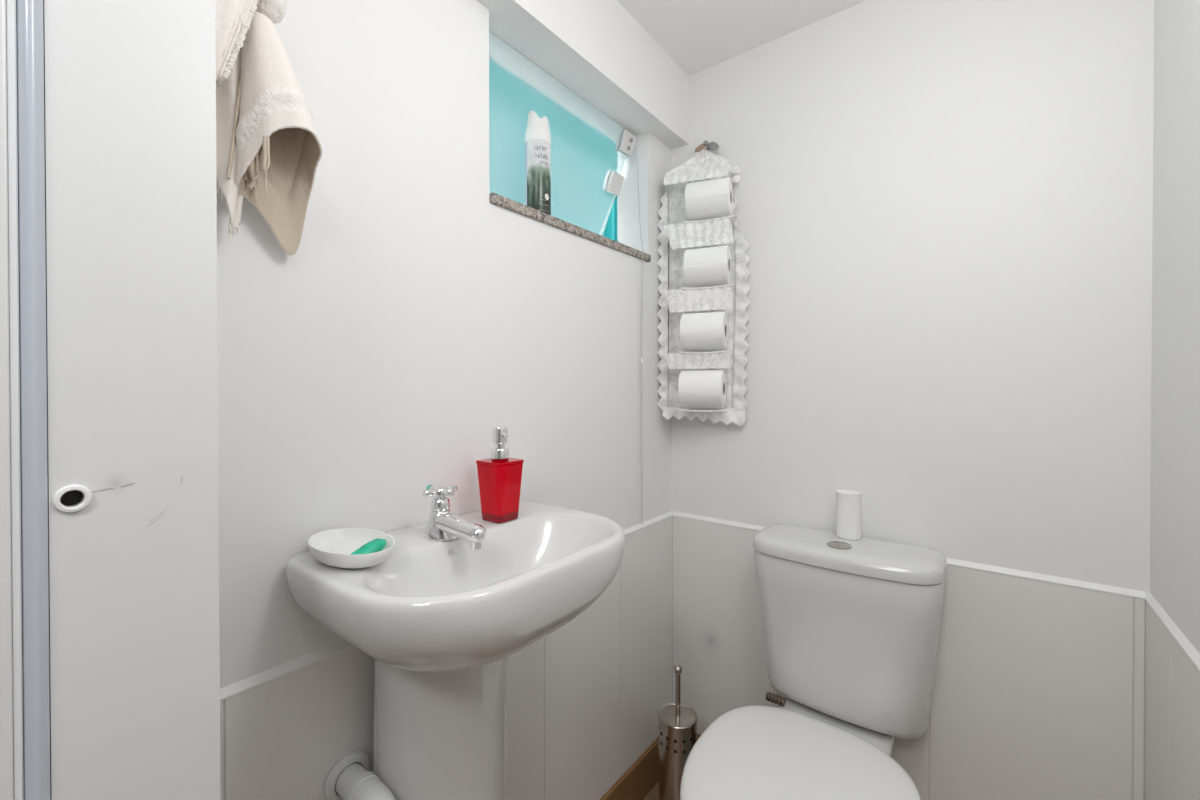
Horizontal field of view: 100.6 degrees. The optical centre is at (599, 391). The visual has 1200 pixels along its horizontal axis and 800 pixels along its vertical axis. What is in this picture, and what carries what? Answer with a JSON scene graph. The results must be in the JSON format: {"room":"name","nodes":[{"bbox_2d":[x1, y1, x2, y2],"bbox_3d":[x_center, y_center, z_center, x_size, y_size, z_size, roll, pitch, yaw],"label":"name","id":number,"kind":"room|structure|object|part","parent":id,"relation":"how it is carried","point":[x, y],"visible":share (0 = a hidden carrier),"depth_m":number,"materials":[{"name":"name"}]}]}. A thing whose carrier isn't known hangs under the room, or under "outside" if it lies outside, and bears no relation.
{"room":"bathroom","nodes":[
{"label":"bathroom","id":0,"kind":"room"},
{"bbox_2d":[43,0,219,799],"bbox_3d":[-0.696,0.098,0.658,0.795,2.075,0.105,0,1,38],"label":"door","id":1,"kind":"structure","parent":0,"point":[130,85],"depth_m":0.41,"materials":[{"name":"white paint"}]},
{"bbox_2d":[0,0,13,799],"bbox_3d":[-0.475,0.101,0.326,0.040,2.075,0.114,0,1,38],"label":"trim","id":2,"kind":"structure","parent":1,"relation":"attached to","point":[6,672],"depth_m":0.36,"materials":[{"name":"white paint"}]},
{"bbox_2d":[6,0,23,799],"bbox_3d":[-0.439,0.100,0.373,0.038,2.075,0.005,0,1,38],"label":"trim","id":3,"kind":"structure","parent":1,"relation":"attached to","point":[11,35],"depth_m":0.36,"materials":[{"name":"white wood"}]},
{"bbox_2d":[16,0,49,799],"bbox_3d":[-0.432,0.100,0.379,0.041,2.075,0.013,0,1,38],"label":"trim","id":4,"kind":"structure","parent":1,"relation":"attached to","point":[29,13],"depth_m":0.37,"materials":[{"name":"grey"}]},
{"bbox_2d":[216,0,672,799],"bbox_3d":[-0.153,0.094,1.133,0.116,2.075,1.310,0,1,38],"label":"wall","id":5,"kind":"structure","parent":0,"point":[414,315],"depth_m":0.85,"materials":[{"name":"white paint"}]},
{"bbox_2d":[324,751,394,799],"bbox_3d":[-0.330,0.614,0.710,0.134,0.142,0.068,0,1,38],"label":"drain pipe","id":6,"kind":"object","parent":5,"relation":"attached to","point":[351,779],"visible":1,"depth_m":0.72,"materials":[{"name":"white plastic"}]},
{"bbox_2d":[489,31,650,261],"bbox_3d":[-0.102,-0.554,1.247,0.182,0.370,0.580,0,1,38],"label":"window","id":7,"kind":"structure","parent":5,"relation":"in","point":[589,149],"depth_m":1.22,"materials":[{"name":"glass"}]},
{"bbox_2d":[525,110,550,214],"bbox_3d":[-0.142,-0.512,1.142,0.060,0.246,0.059,0,1,38],"label":"spray can","id":8,"kind":"object","parent":7,"relation":"on","point":[537,135],"visible":0.82,"depth_m":1.12,"materials":[{"name":"white"}]},
{"bbox_2d":[535,145,547,165],"bbox_3d":[-0.131,-0.531,1.116,0.031,0.041,0.004,0,0,-24],"label":"print","id":9,"kind":"object","parent":8,"relation":"attached to","point":[541,151],"depth_m":1.11,"materials":[{"name":"grey paper"}]},
{"bbox_2d":[538,194,548,211],"bbox_3d":[-0.126,-0.423,1.119,0.026,0.047,0.003,0,1,-33],"label":"print","id":10,"kind":"object","parent":8,"relation":"attached to","point":[543,199],"depth_m":1.12,"materials":[{"name":"white"}]},
{"bbox_3d":[-0.084,-0.380,1.234,0.135,0.020,0.580,0,1,38],"label":"sill","id":11,"kind":"part","parent":7,"relation":"part of","materials":[{"name":"stone"}]},
{"bbox_3d":[0.016,-0.497,1.466,0.063,0.163,0.008,0,0,-5],"label":"stay rod","id":12,"kind":"part","parent":7,"relation":"part of","materials":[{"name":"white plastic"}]},
{"bbox_2d":[636,146,642,523],"bbox_3d":[0.111,-0.164,1.400,0.008,1.066,0.041,0,0,-19],"label":"pull cord","id":13,"kind":"object","parent":7,"relation":"hanging from","point":[641,358],"visible":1,"depth_m":1.39,"materials":[{"name":"grey plastic"}]},
{"bbox_2d":[476,0,687,149],"bbox_3d":[-0.124,-0.841,1.035,0.057,0.203,1.202,0,1,38],"label":"beam","id":14,"kind":"structure","parent":5,"relation":"attached to","point":[598,42],"depth_m":1.20,"materials":[{"name":"white paint"}]},
{"bbox_2d":[600,736,658,799],"bbox_3d":[-0.137,1.075,1.057,0.013,0.115,1.196,0,1,38],"label":"baseboard","id":15,"kind":"structure","parent":5,"relation":"attached to","point":[642,775],"depth_m":1.36,"materials":[{"name":"brown wood"}]},
{"bbox_2d":[643,781,658,799],"bbox_3d":[-0.104,1.164,-0.127,2.700,0.045,3.258,0,1,38],"label":"floor","id":16,"kind":"structure","parent":0,"point":[653,794],"depth_m":1.40,"materials":[{"name":"brown wood"}]},
{"bbox_2d":[286,484,624,799],"bbox_3d":[-0.170,0.641,0.763,0.326,0.988,0.457,0,1,38],"label":"pedestal sink","id":17,"kind":"object","parent":16,"relation":"on","point":[442,620],"visible":0.95,"depth_m":0.72,"materials":[{"name":"white ceramic"}]},
{"bbox_2d":[308,528,394,568],"bbox_3d":[-0.335,0.212,0.672,0.151,0.025,0.091,0,1,38],"label":"soap dish","id":18,"kind":"object","parent":17,"relation":"on","point":[334,547],"visible":0.91,"depth_m":0.69,"materials":[{"name":"white ceramic"}]},
{"bbox_2d":[350,538,386,554],"bbox_3d":[-0.308,0.208,0.659,0.028,0.020,0.054,0,1,38],"label":"soap bar","id":19,"kind":"object","parent":18,"relation":"in","point":[376,545],"visible":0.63,"depth_m":0.66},
{"bbox_2d":[423,484,486,548],"bbox_3d":[-0.224,0.188,0.757,0.127,0.082,0.058,0,1,38],"label":"tap","id":20,"kind":"object","parent":17,"relation":"on","point":[444,529],"depth_m":0.75,"materials":[{"name":"silver metal"}]},
{"bbox_2d":[286,501,624,672],"bbox_3d":[-0.170,0.318,0.761,0.326,0.187,0.457,0,1,38],"label":"basin","id":21,"kind":"object","parent":17,"relation":"in","point":[440,602],"depth_m":0.64,"materials":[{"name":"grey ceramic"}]},
{"bbox_2d":[476,426,523,522],"bbox_3d":[-0.176,0.142,0.875,0.062,0.162,0.062,0,1,38],"label":"soap dispenser","id":22,"kind":"object","parent":17,"relation":"on","point":[499,476],"visible":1,"depth_m":0.86,"materials":[{"name":"red plastic"}]},
{"bbox_2d":[476,458,523,522],"bbox_3d":[-0.176,0.170,0.876,0.062,0.107,0.062,0,1,38],"label":"bottle","id":23,"kind":"object","parent":22,"relation":"on","point":[499,479],"depth_m":0.86,"materials":[{"name":"red plastic"}]},
{"bbox_2d":[658,664,697,799],"bbox_3d":[0.199,0.914,1.272,0.100,0.434,0.100,0,1,38],"label":"toilet brush","id":24,"kind":"object","parent":16,"relation":"on","point":[678,721],"visible":0.94,"depth_m":1.24,"materials":[{"name":"silver metal"}]},
{"bbox_3d":[0.199,0.708,1.270,0.022,0.022,0.022,0,1,38],"label":"knob","id":25,"kind":"part","parent":24,"relation":"part of","materials":[{"name":"silver metal"}]},
{"bbox_3d":[0.199,0.771,1.270,0.013,0.111,0.013,0,0,30],"label":"brush handle","id":26,"kind":"part","parent":24,"relation":"part of","materials":[{"name":"silver metal"}]},
{"bbox_2d":[680,524,946,799],"bbox_3d":[0.407,0.739,0.974,0.414,0.788,0.644,0,1,38],"label":"toilet","id":27,"kind":"object","parent":16,"relation":"on","point":[851,628],"visible":1,"depth_m":1.04,"materials":[{"name":"white ceramic"}]},
{"bbox_3d":[0.350,0.731,0.912,0.399,0.022,0.477,0,1,38],"label":"seat lid","id":28,"kind":"part","parent":27,"relation":"part of","materials":[{"name":"white plastic"}]},
{"bbox_2d":[836,490,861,539],"bbox_3d":[0.592,0.292,1.186,0.056,0.109,0.047,0,1,38],"label":"tube","id":29,"kind":"object","parent":27,"relation":"on","point":[848,502],"visible":1,"depth_m":1.17,"materials":[{"name":"white"}]},
{"bbox_3d":[0.556,0.557,1.149,0.390,0.346,0.180,0,1,38],"label":"tank","id":30,"kind":"part","parent":27,"relation":"part of","materials":[{"name":"white ceramic"}]},
{"bbox_3d":[0.554,0.365,1.146,0.393,0.034,0.188,0,1,38],"label":"tank lid","id":31,"kind":"part","parent":27,"relation":"part of","materials":[{"name":"white ceramic"}]},
{"bbox_2d":[617,0,865,75],"bbox_3d":[-0.105,-0.970,-0.143,2.700,0.072,3.258,0,1,38],"label":"ceiling","id":32,"kind":"structure","parent":0,"point":[698,35],"depth_m":1.27,"materials":[{"name":"white paint"}]},
{"bbox_2d":[672,0,1153,799],"bbox_3d":[0.693,0.093,1.235,1.115,2.075,0.116,0,1,38],"label":"wall","id":33,"kind":"structure","parent":0,"point":[944,208],"depth_m":1.09,"materials":[{"name":"white paint"}]},
{"bbox_2d":[695,140,718,151],"bbox_3d":[0.311,-0.702,1.439,0.078,0.048,0.032,0,1,38],"label":"wall hook","id":34,"kind":"object","parent":33,"relation":"attached to","point":[712,145],"visible":0.87,"depth_m":1.43,"materials":[{"name":"grey metal"}]},
{"bbox_2d":[657,149,749,425],"bbox_3d":[0.276,-0.301,1.383,0.264,0.795,0.126,0,0,22],"label":"holder","id":35,"kind":"object","parent":34,"relation":"hanging from","point":[682,234],"visible":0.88,"depth_m":1.39,"materials":[{"name":"white fabric"}]},
{"bbox_3d":[0.294,-0.320,1.436,0.193,0.758,0.014,0,0,22],"label":"panel","id":36,"kind":"part","parent":35,"relation":"part of","materials":[{"name":"white fabric"}]},
{"bbox_2d":[678,370,725,407],"bbox_3d":[0.283,-0.008,1.374,0.116,0.103,0.103,0,0,22],"label":"toilet roll","id":37,"kind":"object","parent":35,"relation":"in","point":[703,388],"visible":1,"depth_m":1.34,"materials":[{"name":"white paper"}]},
{"bbox_2d":[680,312,727,350],"bbox_3d":[0.287,-0.166,1.371,0.116,0.103,0.103,0,0,22],"label":"toilet roll","id":38,"kind":"object","parent":35,"relation":"in","point":[709,330],"visible":1,"depth_m":1.33,"materials":[{"name":"white paper"}]},
{"bbox_2d":[683,246,730,287],"bbox_3d":[0.295,-0.342,1.366,0.116,0.103,0.103,0,0,22],"label":"toilet roll","id":39,"kind":"object","parent":35,"relation":"in","point":[710,266],"visible":1,"depth_m":1.33,"materials":[{"name":"white paper"}]},
{"bbox_2d":[685,177,732,220],"bbox_3d":[0.299,-0.524,1.363,0.116,0.103,0.103,0,0,22],"label":"toilet roll","id":40,"kind":"object","parent":35,"relation":"in","point":[708,199],"visible":0.95,"depth_m":1.33,"materials":[{"name":"white paper"}]},
{"bbox_3d":[0.310,-0.716,1.440,0.020,0.020,0.032,0,1,38],"label":"hook stem","id":41,"kind":"part","parent":34,"relation":"part of","materials":[{"name":"grey metal"}]},
{"bbox_2d":[1144,0,1199,799],"bbox_3d":[0.632,0.100,0.338,0.116,2.075,1.395,0,1,38],"label":"wall","id":42,"kind":"structure","parent":0,"point":[1172,608],"depth_m":0.80,"materials":[{"name":"white paint"}]},
{"bbox_3d":[-0.101,1.145,2.361,1.285,0.045,7.560,0,1,38],"label":"floor","id":43,"kind":"structure","parent":0,"visible":0},
{"bbox_2d":[603,196,616,240],"bbox_3d":[-0.052,-1.104,2.874,0.060,4.410,6.302,0,1,38],"label":"tarpaulin","id":44,"kind":"object","parent":43,"relation":"on","point":[610,232],"visible":0.02,"depth_m":3.03,"materials":[{"name":"teal plastic"}]},
{"bbox_3d":[-0.440,-0.461,0.634,0.049,0.040,0.040,0,1,38],"label":"peg","id":45,"kind":"object","parent":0,"visible":0},
{"bbox_2d":[215,0,321,254],"bbox_3d":[-0.414,-0.358,0.603,0.096,0.360,0.147,0,1,38],"label":"hand towel","id":46,"kind":"object","parent":45,"relation":"hanging from","point":[269,148],"visible":0.9,"depth_m":0.59,"materials":[{"name":"white fabric"}]},
{"bbox_2d":[216,48,245,235],"bbox_3d":[-0.454,-0.354,0.594,0.039,0.332,0.082,0,1,38],"label":"drape","id":47,"kind":"object","parent":46,"relation":"hanging from","point":[231,92],"depth_m":0.59,"materials":[{"name":"white fabric"}]}
]}

